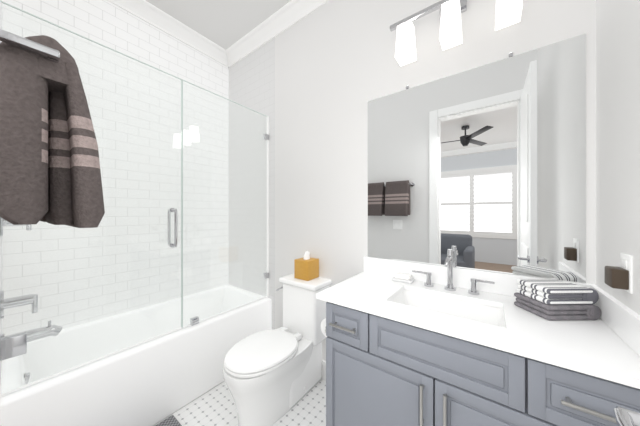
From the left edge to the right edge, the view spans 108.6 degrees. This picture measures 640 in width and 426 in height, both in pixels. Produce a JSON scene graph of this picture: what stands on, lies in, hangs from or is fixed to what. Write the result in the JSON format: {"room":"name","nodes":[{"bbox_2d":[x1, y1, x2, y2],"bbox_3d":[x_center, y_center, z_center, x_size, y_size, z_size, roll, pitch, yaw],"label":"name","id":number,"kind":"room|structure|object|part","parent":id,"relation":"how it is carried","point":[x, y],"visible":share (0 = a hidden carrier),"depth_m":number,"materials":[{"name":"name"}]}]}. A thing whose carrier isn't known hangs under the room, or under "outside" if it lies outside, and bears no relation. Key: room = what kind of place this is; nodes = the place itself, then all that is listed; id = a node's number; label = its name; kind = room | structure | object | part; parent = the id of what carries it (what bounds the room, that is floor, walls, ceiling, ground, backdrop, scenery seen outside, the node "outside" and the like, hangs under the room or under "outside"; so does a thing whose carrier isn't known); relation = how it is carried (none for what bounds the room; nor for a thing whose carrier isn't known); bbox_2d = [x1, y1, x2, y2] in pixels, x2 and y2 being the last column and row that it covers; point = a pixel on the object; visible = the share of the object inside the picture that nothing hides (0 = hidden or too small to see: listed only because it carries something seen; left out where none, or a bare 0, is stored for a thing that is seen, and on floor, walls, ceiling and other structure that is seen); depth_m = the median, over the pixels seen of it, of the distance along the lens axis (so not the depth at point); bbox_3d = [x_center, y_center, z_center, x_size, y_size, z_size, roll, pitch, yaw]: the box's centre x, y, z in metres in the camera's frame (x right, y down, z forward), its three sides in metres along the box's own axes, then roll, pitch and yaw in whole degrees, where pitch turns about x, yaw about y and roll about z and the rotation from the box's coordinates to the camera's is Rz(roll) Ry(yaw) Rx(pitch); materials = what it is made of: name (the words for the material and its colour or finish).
{"room":"bathroom","nodes":[
{"label":"bathroom","id":0,"kind":"room"},
{"bbox_2d":[0,0,1,382],"bbox_3d":[-1.677,-0.230,1.134,0.775,3.100,0.120,0,0,37],"label":"tiled wall","id":1,"kind":"structure","parent":0,"point":[0,236],"depth_m":1.18,"materials":[{"name":"white tile"}]},
{"bbox_2d":[0,217,62,341],"bbox_3d":[-1.569,-0.054,1.300,0.150,1.551,0.277,0,0,37],"label":"faucet","id":2,"kind":"object","parent":1,"relation":"attached to","point":[29,334],"depth_m":1.25,"materials":[{"name":"silver metal"}]},
{"bbox_2d":[2,0,228,335],"bbox_3d":[-1.570,-0.230,2.063,0.160,3.100,1.740,0,0,37],"label":"tiled wall","id":3,"kind":"structure","parent":0,"point":[107,23],"depth_m":1.92,"materials":[{"name":"white tile"}]},
{"bbox_2d":[108,0,226,63],"bbox_3d":[-1.458,-1.722,2.005,0.088,0.115,1.320,0,0,37],"label":"crown molding","id":4,"kind":"structure","parent":3,"relation":"attached to","point":[142,9],"depth_m":2.12,"materials":[{"name":"white paint"}]},
{"bbox_2d":[146,0,290,49],"bbox_3d":[-0.418,-1.810,1.207,3.030,0.060,1.740,0,0,37],"label":"ceiling","id":5,"kind":"structure","parent":0,"point":[225,24],"depth_m":2.06,"materials":[{"name":"white paint"}]},
{"bbox_2d":[154,379,325,425],"bbox_3d":[-0.418,1.350,1.207,3.030,0.060,1.740,0,0,37],"label":"floor","id":6,"kind":"structure","parent":0,"point":[215,406],"depth_m":1.53,"materials":[{"name":"tile"}]},
{"bbox_2d":[0,285,271,425],"bbox_3d":[-1.202,1.065,1.802,0.738,0.510,1.517,0,0,37],"label":"bathtub","id":7,"kind":"object","parent":6,"relation":"on","point":[153,382],"visible":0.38,"depth_m":1.48,"materials":[{"name":"white ceramic"}]},
{"bbox_2d":[0,1,268,396],"bbox_3d":[-0.956,-0.062,1.619,0.128,1.741,1.517,0,0,37],"label":"glass enclosure","id":8,"kind":"object","parent":7,"relation":"on","point":[14,345],"visible":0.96,"depth_m":1.42,"materials":[{"name":"clear glass"}]},
{"bbox_3d":[-1.187,-0.062,1.308,0.128,1.741,0.742,0,0,37],"label":"shower glass swing panel","id":9,"kind":"part","parent":8,"relation":"part of","materials":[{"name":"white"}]},
{"bbox_2d":[155,415,181,425],"bbox_3d":[-0.950,1.313,1.092,0.488,0.014,0.640,0,0,37],"label":"bath mat","id":10,"kind":"object","parent":6,"relation":"on","point":[171,420],"visible":0.91,"depth_m":1.43,"materials":[{"name":"grey fabric"}]},
{"bbox_2d":[223,274,331,425],"bbox_3d":[-0.291,0.917,1.597,0.402,0.806,0.758,0,0,37],"label":"toilet","id":11,"kind":"object","parent":6,"relation":"on","point":[271,377],"visible":0.98,"depth_m":1.51,"materials":[{"name":"white ceramic"}]},
{"bbox_2d":[294,251,318,280],"bbox_3d":[-0.106,0.409,1.829,0.140,0.210,0.140,0,0,37],"label":"tissue box","id":12,"kind":"object","parent":11,"relation":"on","point":[306,267],"visible":0.98,"depth_m":1.78,"materials":[{"name":"brown wood"}]},
{"bbox_2d":[326,302,639,425],"bbox_3d":[0.584,0.877,1.046,1.026,0.885,0.563,0,0,37],"label":"vanity cabinet","id":13,"kind":"object","parent":6,"relation":"on","point":[381,371],"visible":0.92,"depth_m":0.84,"materials":[{"name":"grey wood"}]},
{"bbox_2d":[321,318,326,336],"bbox_3d":[0.078,0.665,1.341,0.136,0.112,0.184,0,0,37],"label":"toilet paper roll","id":14,"kind":"object","parent":13,"relation":"attached to","point":[323,326],"visible":0.1,"depth_m":1.34,"materials":[{"name":"white paper"}]},
{"bbox_2d":[316,272,639,388],"bbox_3d":[0.577,0.492,1.075,1.072,0.165,0.564,0,0,37],"label":"countertop","id":15,"kind":"structure","parent":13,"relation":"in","point":[599,348],"depth_m":0.86,"materials":[{"name":"white stone"}]},
{"bbox_2d":[392,273,414,283],"bbox_3d":[0.502,0.390,1.389,0.116,0.040,0.076,0,0,37],"label":"soap dish","id":16,"kind":"object","parent":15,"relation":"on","point":[403,278],"visible":1,"depth_m":1.36,"materials":[{"name":"white ceramic"}]},
{"bbox_2d":[412,249,494,294],"bbox_3d":[0.666,0.302,1.190,0.382,0.215,0.158,0,0,37],"label":"sink faucet","id":17,"kind":"object","parent":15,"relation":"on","point":[448,264],"visible":1,"depth_m":1.22,"materials":[{"name":"silver metal"}]},
{"bbox_2d":[514,293,600,320],"bbox_3d":[0.968,0.381,0.951,0.210,0.058,0.156,0,0,-1],"label":"towel","id":18,"kind":"object","parent":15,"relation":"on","point":[562,312],"visible":0.71,"depth_m":0.88,"materials":[{"name":"grey fabric"}]},
{"bbox_2d":[516,278,598,304],"bbox_3d":[0.968,0.321,0.951,0.200,0.062,0.148,0,0,-1],"label":"folded towel","id":19,"kind":"object","parent":18,"relation":"on","point":[552,291],"visible":0.96,"depth_m":0.89,"materials":[{"name":"white fabric"}]},
{"bbox_2d":[591,285,639,355],"bbox_3d":[0.994,0.357,0.753,0.018,0.105,0.544,0,0,37],"label":"bathroom vanity side splash","id":20,"kind":"object","parent":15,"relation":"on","point":[620,320],"visible":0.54,"depth_m":0.75,"materials":[{"name":"white stone"}]},
{"bbox_2d":[229,37,274,329],"bbox_3d":[-0.706,-0.230,2.442,0.775,3.100,0.100,0,0,37],"label":"tiled wall","id":21,"kind":"structure","parent":0,"point":[252,80],"depth_m":2.36,"materials":[{"name":"white tile"}]},
{"bbox_2d":[223,0,328,67],"bbox_3d":[0.039,-1.722,1.772,2.770,0.115,0.088,0,0,37],"label":"crown molding","id":22,"kind":"structure","parent":21,"relation":"attached to","point":[286,16],"depth_m":2.14,"materials":[{"name":"white paint"}]},
{"bbox_2d":[275,0,595,360],"bbox_3d":[0.447,-0.230,1.587,2.095,3.100,0.100,0,0,37],"label":"wall","id":23,"kind":"structure","parent":0,"point":[337,67],"depth_m":1.70,"materials":[{"name":"white paint"}]},
{"bbox_2d":[321,360,325,380],"bbox_3d":[-0.041,1.248,1.876,0.967,0.145,0.016,0,0,37],"label":"baseboard","id":24,"kind":"structure","parent":23,"relation":"attached to","point":[323,377],"depth_m":1.80,"materials":[{"name":"white paint"}]},
{"bbox_2d":[390,0,522,66],"bbox_3d":[0.710,-1.045,1.241,0.660,0.260,0.140,0,0,37],"label":"wall sconce","id":25,"kind":"object","parent":23,"relation":"attached to","point":[508,12],"visible":1,"depth_m":1.21,"materials":[{"name":"white glass"}]},
{"bbox_3d":[0.511,-1.010,1.367,0.096,0.190,0.104,0,0,37],"label":"lamp shade","id":26,"kind":"part","parent":25,"relation":"part of","materials":[{"name":"white glass"}]},
{"bbox_3d":[0.699,-1.010,1.227,0.096,0.190,0.104,0,0,37],"label":"lamp shade","id":27,"kind":"part","parent":25,"relation":"part of","materials":[{"name":"white glass"}]},
{"bbox_3d":[0.888,-1.010,1.087,0.096,0.190,0.104,0,0,37],"label":"lamp shade","id":28,"kind":"part","parent":25,"relation":"part of","materials":[{"name":"white glass"}]},
{"bbox_2d":[368,33,585,282],"bbox_3d":[0.742,-0.247,1.299,1.018,1.100,0.010,0,0,37],"label":"vanity mirror","id":29,"kind":"object","parent":23,"relation":"attached to","point":[483,167],"visible":1,"depth_m":1.20,"materials":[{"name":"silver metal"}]},
{"bbox_2d":[364,256,596,296],"bbox_3d":[0.740,0.357,1.293,1.072,0.105,0.018,0,0,37],"label":"backsplash","id":30,"kind":"structure","parent":23,"relation":"attached to","point":[506,284],"depth_m":1.28,"materials":[{"name":"white stone"}]},
{"bbox_2d":[596,0,639,314],"bbox_3d":[0.729,-0.230,0.293,0.100,3.100,1.640,0,0,37],"label":"wall","id":31,"kind":"structure","parent":0,"point":[617,127],"depth_m":0.81,"materials":[{"name":"white paint"}]},
{"bbox_2d":[605,253,632,293],"bbox_3d":[0.990,0.195,0.765,0.042,0.120,0.074,0,0,37],"label":"outlet","id":32,"kind":"object","parent":31,"relation":"attached to","point":[621,277],"visible":1,"depth_m":0.74,"materials":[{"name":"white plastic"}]},
{"bbox_2d":[613,406,639,425],"bbox_3d":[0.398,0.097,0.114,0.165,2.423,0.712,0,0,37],"label":"door handle","id":33,"kind":"object","parent":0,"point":[625,417],"depth_m":0.39,"materials":[{"name":"silver metal"}]},
{"bbox_3d":[-0.565,-0.230,0.308,1.995,3.100,0.120,0,0,37],"label":"wall","id":34,"kind":"structure","parent":0,"visible":0},
{"bbox_2d":[0,29,104,227],"bbox_3d":[-0.857,-0.182,0.712,0.707,0.438,0.180,0,0,37],"label":"towel","id":35,"kind":"object","parent":34,"relation":"attached to","point":[50,172],"visible":1,"depth_m":0.52,"materials":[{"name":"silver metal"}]}
]}

